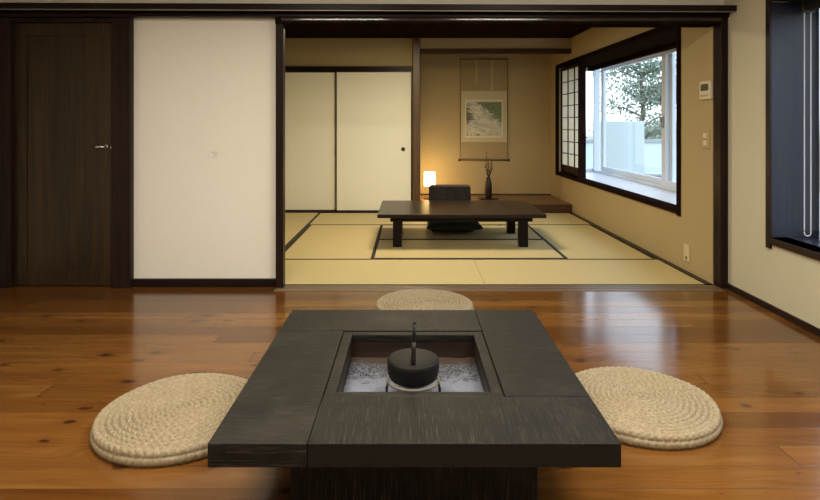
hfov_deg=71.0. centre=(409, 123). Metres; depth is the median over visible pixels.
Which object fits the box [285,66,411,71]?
lintel
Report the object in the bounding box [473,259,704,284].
mat
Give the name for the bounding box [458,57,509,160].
scroll
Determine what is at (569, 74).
screen
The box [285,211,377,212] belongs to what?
threshold
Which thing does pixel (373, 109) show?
door
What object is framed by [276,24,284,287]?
post
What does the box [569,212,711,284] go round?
baseboard
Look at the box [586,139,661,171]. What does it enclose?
parapet
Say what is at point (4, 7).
rail
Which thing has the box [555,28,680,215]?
window
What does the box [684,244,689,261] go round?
wall socket
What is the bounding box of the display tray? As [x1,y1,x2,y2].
[478,197,498,199]
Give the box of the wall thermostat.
[699,80,712,99]
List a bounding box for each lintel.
[275,17,721,27]
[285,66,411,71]
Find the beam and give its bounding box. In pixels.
[420,49,570,53]
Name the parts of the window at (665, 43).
sash, frame, sash, sash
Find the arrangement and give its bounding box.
[484,152,492,176]
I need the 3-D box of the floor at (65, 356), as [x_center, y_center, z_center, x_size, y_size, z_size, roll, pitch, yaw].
[-0.425,1.345,1.150,6.050,0.120,7.100,0,0,0]
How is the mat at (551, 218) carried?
on the floor
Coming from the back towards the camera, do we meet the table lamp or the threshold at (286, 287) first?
the table lamp
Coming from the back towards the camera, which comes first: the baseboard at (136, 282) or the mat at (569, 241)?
the mat at (569, 241)
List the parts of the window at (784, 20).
sash frame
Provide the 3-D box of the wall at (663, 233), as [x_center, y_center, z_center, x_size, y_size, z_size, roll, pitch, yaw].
[2.498,-0.085,3.635,0.240,2.860,11.872,0,0,-1]
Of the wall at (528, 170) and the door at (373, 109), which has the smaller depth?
the door at (373, 109)
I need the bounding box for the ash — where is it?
[343,357,483,391]
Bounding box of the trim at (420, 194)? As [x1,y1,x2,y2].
[420,194,550,194]
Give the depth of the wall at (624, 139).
10.05 m
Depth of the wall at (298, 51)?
8.41 m
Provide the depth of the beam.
8.38 m
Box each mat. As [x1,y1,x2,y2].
[285,213,320,239]
[285,225,382,258]
[285,239,293,248]
[285,259,484,284]
[310,213,427,224]
[374,239,563,258]
[380,225,540,238]
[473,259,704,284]
[479,213,590,224]
[528,225,655,258]
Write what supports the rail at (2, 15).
attached to the wall at (205, 88)
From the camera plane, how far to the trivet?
2.13 m
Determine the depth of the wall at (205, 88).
4.56 m
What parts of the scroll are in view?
rod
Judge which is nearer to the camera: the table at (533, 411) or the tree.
the table at (533, 411)
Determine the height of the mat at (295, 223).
0.056 m
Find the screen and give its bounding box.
[561,63,577,175]
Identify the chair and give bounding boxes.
[429,184,473,230]
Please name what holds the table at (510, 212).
on the mat at (411, 248)
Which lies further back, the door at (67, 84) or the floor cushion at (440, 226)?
the floor cushion at (440, 226)
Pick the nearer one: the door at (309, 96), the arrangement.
the door at (309, 96)
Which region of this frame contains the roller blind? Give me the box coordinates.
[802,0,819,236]
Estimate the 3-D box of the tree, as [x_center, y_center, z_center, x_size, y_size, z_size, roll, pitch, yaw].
[6.755,0.987,16.622,3.326,6.604,3.441,0,0,45]
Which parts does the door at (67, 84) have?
panel, handle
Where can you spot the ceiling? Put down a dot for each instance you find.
(289, 32)
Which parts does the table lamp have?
lamp shade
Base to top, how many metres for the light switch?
0.150 m
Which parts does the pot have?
lid, handle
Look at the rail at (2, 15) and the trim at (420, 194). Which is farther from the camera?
the trim at (420, 194)
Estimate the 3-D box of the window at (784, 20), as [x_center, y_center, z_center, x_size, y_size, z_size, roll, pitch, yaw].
[2.676,-0.022,2.847,0.418,1.755,2.290,0,0,0]
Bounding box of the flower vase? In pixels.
[485,177,491,197]
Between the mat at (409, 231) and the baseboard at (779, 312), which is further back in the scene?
the mat at (409, 231)
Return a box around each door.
[0,18,133,287]
[285,72,334,210]
[335,71,411,211]
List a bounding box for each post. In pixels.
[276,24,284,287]
[412,38,419,200]
[713,18,727,287]
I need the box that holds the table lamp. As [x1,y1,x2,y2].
[423,172,434,199]
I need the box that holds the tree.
[586,57,661,138]
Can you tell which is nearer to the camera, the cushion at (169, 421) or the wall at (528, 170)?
the cushion at (169, 421)
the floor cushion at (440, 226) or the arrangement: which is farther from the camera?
the arrangement
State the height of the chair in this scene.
0.502 m
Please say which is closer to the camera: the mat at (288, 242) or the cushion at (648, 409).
the cushion at (648, 409)
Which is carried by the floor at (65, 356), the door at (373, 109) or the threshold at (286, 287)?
the threshold at (286, 287)
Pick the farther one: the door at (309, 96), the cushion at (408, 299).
the door at (309, 96)
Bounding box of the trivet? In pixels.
[385,375,440,391]
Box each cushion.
[90,373,247,467]
[375,289,473,309]
[427,222,482,230]
[575,366,722,449]
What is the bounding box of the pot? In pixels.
[387,321,438,387]
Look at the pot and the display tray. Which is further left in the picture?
the pot
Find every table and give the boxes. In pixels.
[208,310,620,499]
[377,201,545,246]
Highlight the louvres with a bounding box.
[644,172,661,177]
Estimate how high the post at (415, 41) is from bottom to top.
2.540 m
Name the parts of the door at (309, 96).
frame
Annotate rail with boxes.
[0,3,736,13]
[0,13,728,17]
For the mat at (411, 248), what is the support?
on the floor
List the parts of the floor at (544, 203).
rail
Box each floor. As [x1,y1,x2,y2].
[0,285,819,499]
[420,195,571,212]
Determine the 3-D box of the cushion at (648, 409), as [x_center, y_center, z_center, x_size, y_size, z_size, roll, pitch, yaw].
[1.028,1.250,2.590,0.673,0.070,0.672,0,0,-2]
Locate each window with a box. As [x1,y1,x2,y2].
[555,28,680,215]
[765,0,819,260]
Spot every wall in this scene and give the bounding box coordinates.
[0,0,723,277]
[285,38,570,65]
[420,54,550,193]
[551,0,819,328]
[600,121,643,173]
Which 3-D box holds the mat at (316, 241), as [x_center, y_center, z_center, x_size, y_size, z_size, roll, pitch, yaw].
[-0.814,1.312,6.400,0.940,0.056,1.837,0,0,0]
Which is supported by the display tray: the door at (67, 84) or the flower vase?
the flower vase
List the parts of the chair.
rail, backrest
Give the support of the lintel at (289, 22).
attached to the wall at (205, 88)
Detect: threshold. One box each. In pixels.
[274,285,724,290]
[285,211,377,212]
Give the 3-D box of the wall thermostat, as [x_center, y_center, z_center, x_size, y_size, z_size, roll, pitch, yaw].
[2.406,-0.275,4.678,0.026,0.150,0.170,0,0,-1]
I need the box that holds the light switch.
[702,130,709,148]
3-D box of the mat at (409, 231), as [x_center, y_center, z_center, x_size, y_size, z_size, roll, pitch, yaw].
[0.567,1.312,6.860,1.814,0.056,0.917,0,0,0]
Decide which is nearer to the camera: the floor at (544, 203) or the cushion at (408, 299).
the cushion at (408, 299)
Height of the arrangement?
0.426 m
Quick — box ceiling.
[285,28,589,37]
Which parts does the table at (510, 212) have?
leg, leg, leg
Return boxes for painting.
[466,102,501,135]
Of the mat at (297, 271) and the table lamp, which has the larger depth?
the table lamp
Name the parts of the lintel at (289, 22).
bead moulding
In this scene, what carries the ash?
on the table at (533, 411)
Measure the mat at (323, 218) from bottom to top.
0.056 m
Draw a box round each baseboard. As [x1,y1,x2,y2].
[132,278,275,286]
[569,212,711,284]
[726,283,819,336]
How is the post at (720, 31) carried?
attached to the wall at (663, 233)

